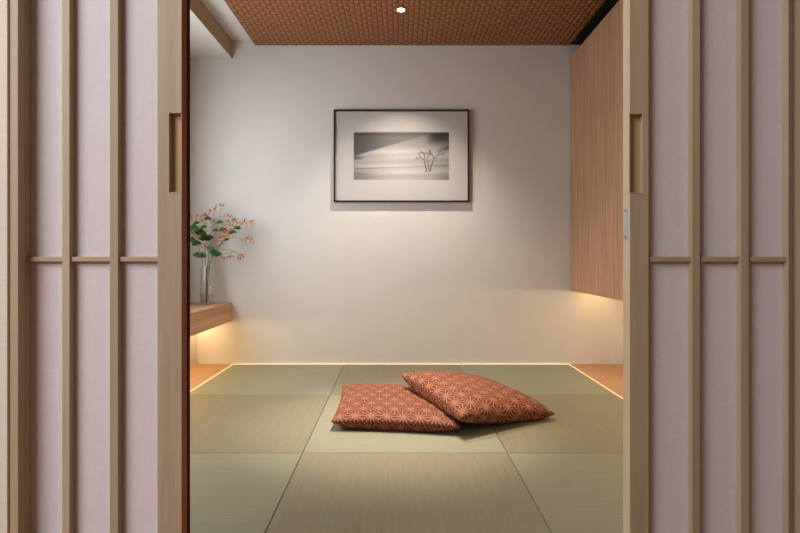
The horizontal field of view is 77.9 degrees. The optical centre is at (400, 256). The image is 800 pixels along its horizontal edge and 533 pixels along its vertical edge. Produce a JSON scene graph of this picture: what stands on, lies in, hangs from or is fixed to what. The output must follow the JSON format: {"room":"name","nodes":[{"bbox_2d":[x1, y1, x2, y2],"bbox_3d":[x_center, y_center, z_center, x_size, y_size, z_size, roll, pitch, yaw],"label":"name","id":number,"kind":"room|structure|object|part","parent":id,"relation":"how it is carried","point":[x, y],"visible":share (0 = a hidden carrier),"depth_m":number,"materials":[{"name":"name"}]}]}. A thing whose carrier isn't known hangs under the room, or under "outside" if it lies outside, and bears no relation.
{"room":"japanese tatami room","nodes":[
{"label":"japanese tatami room","id":0,"kind":"room"},
{"bbox_2d":[0,0,9,532],"bbox_3d":[-1.963,-0.191,0.956,2.474,2.110,0.088,0,0,0],"label":"wall","id":1,"kind":"structure","parent":0,"point":[4,4],"depth_m":0.91,"materials":[{"name":"beige paint"}]},
{"bbox_2d":[190,334,196,367],"bbox_3d":[-1.704,-0.511,2.430,0.233,2.810,2.860,0,0,0],"label":"wall","id":2,"kind":"structure","parent":0,"point":[193,339],"depth_m":3.79,"materials":[{"name":"paint"}]},
{"bbox_2d":[190,302,231,336],"bbox_3d":[-1.519,0.426,2.555,0.402,0.145,2.610,0,0,0],"label":"wall shelf","id":3,"kind":"object","parent":2,"relation":"attached to","point":[204,316],"visible":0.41,"depth_m":3.47,"materials":[{"name":"brown wood"}]},
{"bbox_3d":[-1.452,0.211,3.700,0.092,0.286,0.092,0,0,0],"label":"glass vase","id":4,"kind":"object","parent":3,"relation":"on","visible":0},
{"bbox_2d":[190,214,206,301],"bbox_3d":[-1.533,0.001,3.641,0.211,0.681,0.113,0,0,0],"label":"stem","id":5,"kind":"object","parent":4,"relation":"in","point":[198,231],"visible":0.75,"depth_m":3.65,"materials":[{"name":"green plant"}]},
{"bbox_2d":[198,211,215,300],"bbox_3d":[-1.452,-0.005,3.728,0.155,0.692,0.078,0,0,-8],"label":"stem","id":6,"kind":"object","parent":4,"relation":"in","point":[209,237],"visible":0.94,"depth_m":3.72,"materials":[{"name":"green"}]},
{"bbox_2d":[207,201,233,269],"bbox_3d":[-1.348,-0.038,3.694,0.212,0.758,0.099,0,0,0],"label":"stem","id":7,"kind":"object","parent":4,"relation":"in","point":[222,206],"visible":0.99,"depth_m":3.69,"materials":[{"name":"green"}]},
{"bbox_2d":[198,243,243,302],"bbox_3d":[-1.311,0.118,3.614,0.329,0.446,0.110,0,0,9],"label":"stem","id":8,"kind":"object","parent":4,"relation":"in","point":[209,248],"visible":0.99,"depth_m":3.62,"materials":[{"name":"green plant"}]},
{"bbox_2d":[207,221,253,302],"bbox_3d":[-1.267,0.039,3.628,0.380,0.604,0.100,0,0,5],"label":"stem","id":9,"kind":"object","parent":4,"relation":"in","point":[213,251],"visible":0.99,"depth_m":3.64,"materials":[{"name":"green"}]},
{"bbox_2d":[207,217,255,301],"bbox_3d":[-1.273,0.018,3.719,0.356,0.645,0.103,0,0,0],"label":"stem","id":10,"kind":"object","parent":4,"relation":"in","point":[222,229],"visible":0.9,"depth_m":3.72,"materials":[{"name":"green"}]},
{"bbox_2d":[201,0,251,40],"bbox_3d":[-1.428,-1.800,2.430,0.584,0.231,2.860,0,0,0],"label":"ceiling","id":11,"kind":"structure","parent":0,"point":[219,9],"depth_m":3.51,"materials":[{"name":"grey paint"}]},
{"bbox_2d":[190,10,230,57],"bbox_3d":[-1.519,-1.617,2.430,0.402,0.137,2.860,0,0,0],"label":"bulkhead","id":12,"kind":"object","parent":11,"relation":"attached to","point":[203,44],"visible":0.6,"depth_m":3.59,"materials":[{"name":"grey paint"}]},
{"bbox_2d":[190,0,231,57],"bbox_3d":[-1.316,-1.616,2.430,0.004,0.138,2.860,0,0,0],"label":"fascia","id":13,"kind":"object","parent":12,"relation":"attached to","point":[197,7],"visible":1,"depth_m":3.43,"materials":[{"name":"beige wood"}]},
{"bbox_2d":[190,41,622,363],"bbox_3d":[0.020,-0.511,3.910,3.680,2.810,0.100,0,0,0],"label":"wall","id":14,"kind":"structure","parent":0,"point":[485,279],"depth_m":3.86,"materials":[{"name":"paint"}]},
{"bbox_2d":[334,109,468,201],"bbox_3d":[0.004,-0.784,3.845,1.051,0.716,0.029,0,0,0],"label":"framed picture","id":15,"kind":"object","parent":14,"relation":"attached to","point":[381,155],"visible":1,"depth_m":3.84,"materials":[{"name":"white paper"}]},
{"bbox_2d":[354,132,448,179],"bbox_3d":[0.003,-0.783,3.845,0.740,0.368,0.001,0,0,0],"label":"print","id":16,"kind":"object","parent":15,"relation":"attached to","point":[377,155],"depth_m":3.84},
{"bbox_2d":[224,0,605,44],"bbox_3d":[0.091,-1.783,2.430,2.454,0.266,2.860,0,0,0],"label":"ceiling panel","id":17,"kind":"object","parent":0,"point":[266,22],"visible":1,"depth_m":3.45,"materials":[{"name":"brown wood"}]},
{"bbox_2d":[395,7,406,12],"bbox_3d":[0.000,-1.648,3.305,0.077,0.004,0.077,0,0,0],"label":"recessed light","id":18,"kind":"object","parent":17,"relation":"attached to","point":[400,9],"visible":1,"depth_m":3.31,"materials":[{"name":"white"}]},
{"bbox_2d":[571,0,618,44],"bbox_3d":[1.539,-1.785,2.430,0.442,0.262,2.860,0,0,0],"label":"ceiling","id":19,"kind":"structure","parent":0,"point":[607,5],"depth_m":3.48,"materials":[{"name":"black paint"}]},
{"bbox_3d":[0.000,0.894,0.680,6.400,0.060,6.360,0,0,0],"label":"floor","id":20,"kind":"structure","parent":0,"visible":0},
{"bbox_2d":[190,364,231,390],"bbox_3d":[-1.450,0.849,2.538,0.275,0.030,2.643,0,0,0],"label":"board","id":21,"kind":"object","parent":20,"relation":"on","point":[199,373],"visible":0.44,"depth_m":3.58,"materials":[{"name":"brown wood"}]},
{"bbox_2d":[190,364,232,391],"bbox_3d":[-1.308,0.848,2.538,0.009,0.030,2.643,0,0,0],"label":"led strip","id":22,"kind":"object","parent":20,"relation":"on","point":[232,364],"visible":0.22,"depth_m":3.38,"materials":[{"name":"yellow plastic"}]},
{"bbox_2d":[569,364,622,398],"bbox_3d":[1.308,0.848,2.538,0.009,0.030,2.643,0,0,0],"label":"led strip","id":23,"kind":"object","parent":20,"relation":"on","point":[569,364],"visible":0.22,"depth_m":3.29,"materials":[{"name":"yellow plastic"}]},
{"bbox_2d":[570,364,622,397],"bbox_3d":[1.536,0.849,2.538,0.448,0.030,2.643,0,0,0],"label":"board","id":24,"kind":"object","parent":20,"relation":"on","point":[610,376],"visible":0.22,"depth_m":3.54,"materials":[{"name":"brown wood"}]},
{"bbox_3d":[0.080,0.849,1.044,3.360,0.030,0.347,0,0,0],"label":"threshold","id":25,"kind":"object","parent":20,"relation":"on","visible":0},
{"bbox_2d":[10,0,24,532],"bbox_3d":[-0.713,-0.191,0.921,0.015,2.110,0.018,0,0,0],"label":"post","id":26,"kind":"object","parent":25,"relation":"on","point":[17,7],"visible":1,"depth_m":0.91,"materials":[{"name":"brown wood"}]},
{"bbox_2d":[25,0,189,532],"bbox_3d":[-0.781,-0.196,0.947,0.739,2.060,0.036,0,0,0],"label":"door","id":27,"kind":"structure","parent":25,"relation":"on","point":[107,82],"depth_m":0.94,"materials":[{"name":"paper"}]},
{"bbox_3d":[-0.424,-0.196,0.936,0.024,0.152,0.013,0,0,0],"label":"finger pull","id":28,"kind":"part","parent":27,"relation":"part of","materials":[{"name":"brown wood"}]},
{"bbox_2d":[623,0,791,532],"bbox_3d":[0.783,-0.196,0.914,0.735,2.060,0.029,0,0,0],"label":"door","id":29,"kind":"structure","parent":25,"relation":"on","point":[707,84],"depth_m":0.91,"materials":[{"name":"paper"}]},
{"bbox_3d":[0.416,-0.061,0.916,0.001,0.059,0.012,0,0,0],"label":"strike plate","id":30,"kind":"part","parent":29,"relation":"part of","materials":[{"name":"silver metal"}]},
{"bbox_3d":[0.428,-0.189,0.908,0.025,0.146,0.017,0,0,0],"label":"finger pull","id":31,"kind":"part","parent":29,"relation":"part of","materials":[{"name":"brown wood"}]},
{"bbox_2d":[792,0,799,532],"bbox_3d":[0.734,-0.191,0.924,0.022,2.110,0.104,0,0,0],"label":"post","id":32,"kind":"object","parent":25,"relation":"on","point":[795,3],"depth_m":0.91,"materials":[{"name":"brown wood"}]},
{"bbox_3d":[0.000,0.864,2.538,2.606,0.001,2.643,0,0,0],"label":"underlay","id":33,"kind":"structure","parent":20,"relation":"on","visible":0},
{"bbox_2d":[190,453,301,532],"bbox_3d":[-0.855,0.849,1.662,0.893,0.030,0.887,0,0,0],"label":"mat","id":34,"kind":"object","parent":33,"relation":"on","point":[230,492],"visible":0.42,"depth_m":1.78,"materials":[{"name":"wicker"}]},
{"bbox_2d":[190,395,329,453],"bbox_3d":[-0.861,0.849,2.549,0.881,0.030,0.884,0,0,0],"label":"mat","id":35,"kind":"object","parent":33,"relation":"on","point":[218,423],"visible":0.5,"depth_m":2.51,"materials":[{"name":"wicker"}]},
{"bbox_2d":[190,364,343,394],"bbox_3d":[-0.867,0.849,3.420,0.870,0.030,0.856,0,0,0],"label":"mat","id":36,"kind":"object","parent":33,"relation":"on","point":[238,379],"visible":0.73,"depth_m":3.34,"materials":[{"name":"wicker"}]},
{"bbox_2d":[330,364,461,394],"bbox_3d":[0.004,0.849,3.420,0.887,0.030,0.856,0,0,0],"label":"mat","id":37,"kind":"object","parent":33,"relation":"on","point":[350,374],"visible":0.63,"depth_m":3.58,"materials":[{"name":"wicker"}]},
{"bbox_2d":[303,395,506,452],"bbox_3d":[0.011,0.849,2.549,0.881,0.030,0.884,0,0,0],"label":"mat","id":38,"kind":"object","parent":33,"relation":"on","point":[326,437],"visible":0.5,"depth_m":2.26,"materials":[{"name":"wicker"}]},
{"bbox_2d":[331,384,460,431],"bbox_3d":[-0.038,0.782,2.640,0.633,0.102,0.721,0,0,0],"label":"floor cushion","id":39,"kind":"object","parent":38,"relation":"on","point":[387,407],"visible":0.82,"depth_m":2.42,"materials":[{"name":"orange fabric"}]},
{"bbox_2d":[266,453,550,532],"bbox_3d":[0.019,0.849,1.662,0.874,0.030,0.887,0,0,0],"label":"mat","id":40,"kind":"object","parent":33,"relation":"on","point":[325,492],"visible":1,"depth_m":1.73,"materials":[{"name":"wicker"}]},
{"bbox_2d":[458,364,614,394],"bbox_3d":[0.874,0.849,3.420,0.856,0.030,0.856,0,0,0],"label":"mat","id":41,"kind":"object","parent":33,"relation":"on","point":[529,379],"visible":0.67,"depth_m":3.40,"materials":[{"name":"wicker"}]},
{"bbox_2d":[491,395,622,453],"bbox_3d":[0.876,0.849,2.549,0.852,0.030,0.884,0,0,0],"label":"mat","id":42,"kind":"object","parent":33,"relation":"on","point":[579,423],"visible":0.47,"depth_m":2.42,"materials":[{"name":"wicker"}]},
{"bbox_2d":[401,371,554,423],"bbox_3d":[0.389,0.733,2.652,0.589,0.200,0.594,0,0,-29],"label":"floor cushion","id":43,"kind":"object","parent":42,"relation":"on","point":[467,398],"visible":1,"depth_m":2.47,"materials":[{"name":"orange fabric"}]},
{"bbox_2d":[508,453,622,532],"bbox_3d":[0.878,0.849,1.662,0.848,0.030,0.887,0,0,0],"label":"mat","id":44,"kind":"object","parent":33,"relation":"on","point":[572,492],"visible":0.42,"depth_m":1.79,"materials":[{"name":"wicker"}]},
{"bbox_3d":[1.810,-0.511,2.430,0.100,2.810,2.860,0,0,0],"label":"wall","id":45,"kind":"structure","parent":0,"visible":0},
{"bbox_2d":[570,0,622,300],"bbox_3d":[1.539,-0.645,2.526,0.442,1.813,2.666,0,0,0],"label":"upper cabinet","id":46,"kind":"object","parent":45,"relation":"attached to","point":[596,67],"visible":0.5,"depth_m":3.30,"materials":[{"name":"brown wood"}]},
{"bbox_3d":[1.327,-0.645,3.526,0.019,1.813,0.664,0,0,0],"label":"door","id":47,"kind":"part","parent":46,"relation":"part of","materials":[{"name":"brown wood"}]},
{"bbox_3d":[1.327,-0.645,2.859,0.019,1.813,0.664,0,0,0],"label":"door","id":48,"kind":"part","parent":46,"relation":"part of","materials":[{"name":"brown wood"}]}
]}

